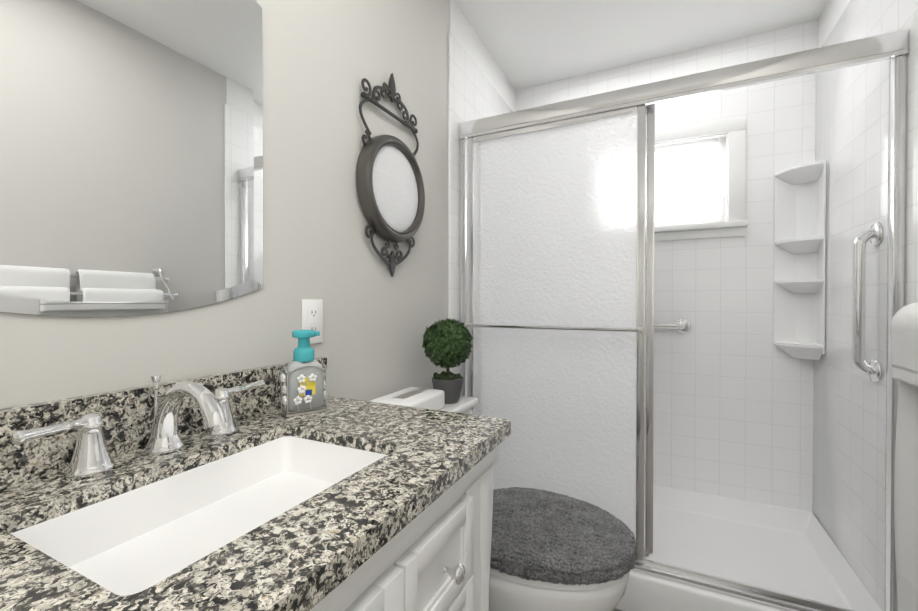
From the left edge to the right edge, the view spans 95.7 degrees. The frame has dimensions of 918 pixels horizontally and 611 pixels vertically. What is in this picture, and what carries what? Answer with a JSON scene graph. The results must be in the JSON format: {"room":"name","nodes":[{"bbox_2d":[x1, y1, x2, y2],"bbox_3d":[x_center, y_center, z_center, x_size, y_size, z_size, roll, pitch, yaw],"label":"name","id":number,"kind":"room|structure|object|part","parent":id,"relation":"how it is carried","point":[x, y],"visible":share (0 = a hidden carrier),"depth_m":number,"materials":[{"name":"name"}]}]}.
{"room":"bathroom","nodes":[
{"label":"bathroom","id":0,"kind":"room"},
{"bbox_2d":[0,0,448,408],"bbox_3d":[-0.462,-0.092,1.024,0.100,2.430,3.680,0,1,26],"label":"wall","id":1,"kind":"structure","parent":0,"point":[321,59],"depth_m":1.11,"materials":[{"name":"grey paint"}]},
{"bbox_2d":[0,0,262,316],"bbox_3d":[-0.571,-0.352,0.676,0.004,0.741,0.582,0,1,26],"label":"mirror","id":2,"kind":"object","parent":1,"relation":"attached to","point":[131,157],"visible":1,"depth_m":0.70,"materials":[{"name":"clear glass"}]},
{"bbox_2d":[302,299,322,343],"bbox_3d":[-0.377,0.042,1.074,0.008,0.114,0.070,0,1,26],"label":"outlet","id":3,"kind":"object","parent":1,"relation":"attached to","point":[312,314],"visible":0.83,"depth_m":1.07,"materials":[{"name":"white plastic"}]},
{"bbox_2d":[356,73,424,276],"bbox_3d":[-0.211,-0.429,1.364,0.047,0.668,0.340,0,1,26],"label":"mirror","id":4,"kind":"object","parent":1,"relation":"attached to","point":[390,187],"visible":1,"depth_m":1.33,"materials":[{"name":"brown metal"}]},
{"bbox_3d":[-0.211,-0.380,1.365,0.047,0.340,0.340,0,1,26],"label":"frame","id":5,"kind":"part","parent":4,"relation":"part of","materials":[{"name":"brown metal"}]},
{"bbox_3d":[-0.201,-0.380,1.360,0.013,0.274,0.274,0,1,26],"label":"glass","id":6,"kind":"part","parent":4,"relation":"part of","materials":[{"name":"white"}]},
{"bbox_2d":[448,32,512,373],"bbox_3d":[0.154,-0.022,2.162,0.012,2.270,0.895,0,1,26],"label":"wall","id":7,"kind":"structure","parent":1,"relation":"attached to","point":[473,93],"depth_m":1.81,"materials":[{"name":"tile"}]},
{"bbox_2d":[449,0,515,111],"bbox_3d":[0.154,-1.237,2.159,0.004,0.160,0.880,0,1,26],"label":"wall","id":8,"kind":"structure","parent":1,"relation":"attached to","point":[463,32],"depth_m":2.05,"materials":[{"name":"white paint"}]},
{"bbox_2d":[454,0,828,89],"bbox_3d":[0.239,-1.354,0.670,1.662,0.100,3.680,0,1,26],"label":"ceiling","id":9,"kind":"structure","parent":0,"point":[529,43],"depth_m":1.97,"materials":[{"name":"white paint"}]},
{"bbox_2d":[516,21,817,511],"bbox_3d":[1.024,-0.103,2.290,1.462,2.430,0.100,0,1,26],"label":"wall","id":10,"kind":"structure","parent":0,"point":[733,403],"depth_m":2.07,"materials":[{"name":"tile"}]},
{"bbox_2d":[654,318,690,332],"bbox_3d":[0.877,0.104,2.274,0.690,0.076,0.059,0,1,26],"label":"rail","id":11,"kind":"object","parent":10,"relation":"attached to","point":[682,325],"visible":0.4,"depth_m":2.15,"materials":[{"name":"silver metal"}]},
{"bbox_2d":[654,115,747,240],"bbox_3d":[1.064,-0.637,2.233,0.800,0.590,0.110,0,1,26],"label":"window","id":12,"kind":"structure","parent":10,"relation":"in","point":[691,180],"depth_m":2.15,"materials":[{"name":"glass"}]},
{"bbox_3d":[0.240,1.176,0.693,1.662,0.100,3.680,0,1,26],"label":"floor","id":13,"kind":"structure","parent":0,"visible":0},
{"bbox_2d":[0,357,510,610],"bbox_3d":[-0.322,0.623,0.574,0.548,1.008,0.923,0,1,26],"label":"bathroom vanity","id":14,"kind":"object","parent":13,"relation":"on","point":[234,491],"visible":1,"depth_m":0.59,"materials":[{"name":"painted wood"},{"name":"granite"},{"name":"white ceramic"}]},
{"bbox_2d":[10,375,265,478],"bbox_3d":[-0.441,0.180,0.672,0.181,0.124,0.383,0,1,26],"label":"faucet","id":15,"kind":"object","parent":14,"relation":"on","point":[157,429],"depth_m":0.66,"materials":[{"name":"silver metal"}]},
{"bbox_2d":[10,436,385,566],"bbox_3d":[-0.312,0.342,0.593,0.345,0.162,0.466,0,1,26],"label":"sink","id":16,"kind":"object","parent":14,"relation":"in","point":[178,515],"depth_m":0.63,"materials":[{"name":"white ceramic"}]},
{"bbox_2d":[279,330,328,416],"bbox_3d":[-0.351,0.147,0.940,0.095,0.184,0.064,0,1,-36],"label":"soap dispenser","id":17,"kind":"object","parent":14,"relation":"on","point":[304,385],"visible":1,"depth_m":0.92,"materials":[{"name":"white plastic"}]},
{"bbox_2d":[284,360,323,411],"bbox_3d":[-0.351,0.177,0.941,0.071,0.112,0.085,0,1,26],"label":"bottle","id":18,"kind":"object","parent":17,"relation":"attached to","point":[303,379],"depth_m":0.92,"materials":[{"name":"clear plastic"}]},
{"bbox_2d":[440,396,637,610],"bbox_3d":[0.123,0.731,1.241,0.757,0.780,0.490,0,1,26],"label":"toilet","id":19,"kind":"object","parent":13,"relation":"on","point":[551,551],"visible":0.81,"depth_m":1.04,"materials":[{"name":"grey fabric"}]},
{"bbox_2d":[371,387,444,409],"bbox_3d":[-0.158,0.306,1.299,0.140,0.066,0.235,0,1,26],"label":"tissue box","id":20,"kind":"object","parent":19,"relation":"on","point":[426,398],"visible":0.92,"depth_m":1.28,"materials":[{"name":"white plastic"}]},
{"bbox_2d":[422,318,472,403],"bbox_3d":[-0.040,0.190,1.463,0.183,0.296,0.180,0,1,26],"label":"topiary","id":21,"kind":"object","parent":19,"relation":"on","point":[447,345],"visible":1,"depth_m":1.42,"materials":[{"name":"green plant"}]},
{"bbox_2d":[432,376,462,403],"bbox_3d":[-0.040,0.296,1.464,0.112,0.085,0.112,0,1,26],"label":"pot","id":22,"kind":"object","parent":21,"relation":"attached to","point":[451,386],"depth_m":1.42,"materials":[{"name":"grey ceramic"}]},
{"bbox_3d":[-0.124,0.354,1.358,0.206,0.027,0.490,0,1,26],"label":"tank lid","id":23,"kind":"part","parent":19,"relation":"part of","materials":[{"name":"white ceramic"}]},
{"bbox_3d":[-0.127,0.525,1.361,0.185,0.313,0.467,0,1,26],"label":"tank","id":24,"kind":"part","parent":19,"relation":"part of","materials":[{"name":"white ceramic"}]},
{"bbox_3d":[0.214,0.661,1.196,0.521,0.040,0.390,0,1,26],"label":"seat","id":25,"kind":"part","parent":19,"relation":"part of","materials":[{"name":"white plastic"}]},
{"bbox_3d":[0.241,0.626,1.182,0.494,0.058,0.419,0,1,26],"label":"lid","id":26,"kind":"part","parent":19,"relation":"part of","materials":[{"name":"grey fabric"}]},
{"bbox_2d":[615,485,881,610],"bbox_3d":[0.817,1.041,1.875,1.437,0.150,0.844,0,1,26],"label":"pan","id":27,"kind":"object","parent":13,"relation":"on","point":[795,552],"visible":0.5,"depth_m":1.75,"materials":[{"name":"white plastic"}]},
{"bbox_2d":[459,29,908,610],"bbox_3d":[0.648,0.085,1.520,1.434,1.765,0.094,0,1,26],"label":"shower door","id":28,"kind":"structure","parent":27,"relation":"on","point":[557,265],"depth_m":1.60,"materials":[{"name":"clear glass"}]},
{"bbox_3d":[0.348,0.099,1.648,0.708,1.666,0.061,0,1,26],"label":"panel frame","id":29,"kind":"part","parent":28,"relation":"part of","materials":[{"name":"silver metal"}]},
{"bbox_3d":[0.358,0.098,1.668,0.662,1.614,0.004,0,1,26],"label":"panel glass","id":30,"kind":"part","parent":28,"relation":"part of","materials":[{"name":"white"}]},
{"bbox_3d":[0.395,0.098,1.674,0.662,1.614,0.004,0,1,26],"label":"panel glass","id":31,"kind":"part","parent":28,"relation":"part of","materials":[{"name":"clear glass"}]},
{"bbox_3d":[0.395,0.098,1.674,0.708,1.666,0.016,0,1,26],"label":"panel frame","id":32,"kind":"part","parent":28,"relation":"part of","materials":[{"name":"silver metal"}]},
{"bbox_3d":[0.942,-0.086,0.339,0.100,2.430,3.680,0,1,26],"label":"wall","id":33,"kind":"structure","parent":0,"visible":0},
{"bbox_2d":[818,0,850,47],"bbox_3d":[1.465,-1.231,1.520,0.004,0.160,0.880,0,1,26],"label":"wall","id":34,"kind":"structure","parent":33,"relation":"attached to","point":[831,14],"depth_m":1.78,"materials":[{"name":"white paint"}]},
{"bbox_2d":[812,0,917,610],"bbox_3d":[1.458,-0.016,1.526,0.012,2.270,0.895,0,1,26],"label":"wall","id":35,"kind":"structure","parent":33,"relation":"attached to","point":[849,398],"depth_m":1.50,"materials":[{"name":"tile"}]},
{"bbox_2d":[773,160,825,359],"bbox_3d":[1.547,-0.192,1.894,0.150,0.870,0.150,0,1,26],"label":"corner shelf","id":36,"kind":"object","parent":35,"relation":"attached to","point":[799,252],"visible":1,"depth_m":1.92,"materials":[{"name":"white plastic"}]},
{"bbox_2d":[852,222,882,382],"bbox_3d":[1.343,-0.010,1.375,0.060,0.526,0.076,0,1,26],"label":"rail","id":37,"kind":"object","parent":35,"relation":"attached to","point":[874,236],"visible":0.98,"depth_m":1.37,"materials":[{"name":"silver metal"}]},
{"bbox_2d":[891,302,917,610],"bbox_3d":[0.851,0.240,0.539,0.232,0.840,0.769,0,1,26],"label":"towel rail","id":38,"kind":"object","parent":33,"relation":"attached to","point":[904,342],"visible":1,"depth_m":0.82,"materials":[{"name":"white fabric"}]},
{"bbox_2d":[891,302,917,386],"bbox_3d":[0.819,0.073,0.620,0.103,0.160,0.476,0,1,26],"label":"hand towel","id":39,"kind":"object","parent":38,"relation":"hanging from","point":[904,325],"depth_m":0.80,"materials":[{"name":"white fabric"}]},
{"bbox_2d":[894,381,917,610],"bbox_3d":[0.795,0.339,0.573,0.073,0.646,0.635,0,1,26],"label":"towel","id":40,"kind":"object","parent":38,"relation":"hanging from","point":[906,443],"depth_m":0.83,"materials":[{"name":"white fabric"}]}
]}

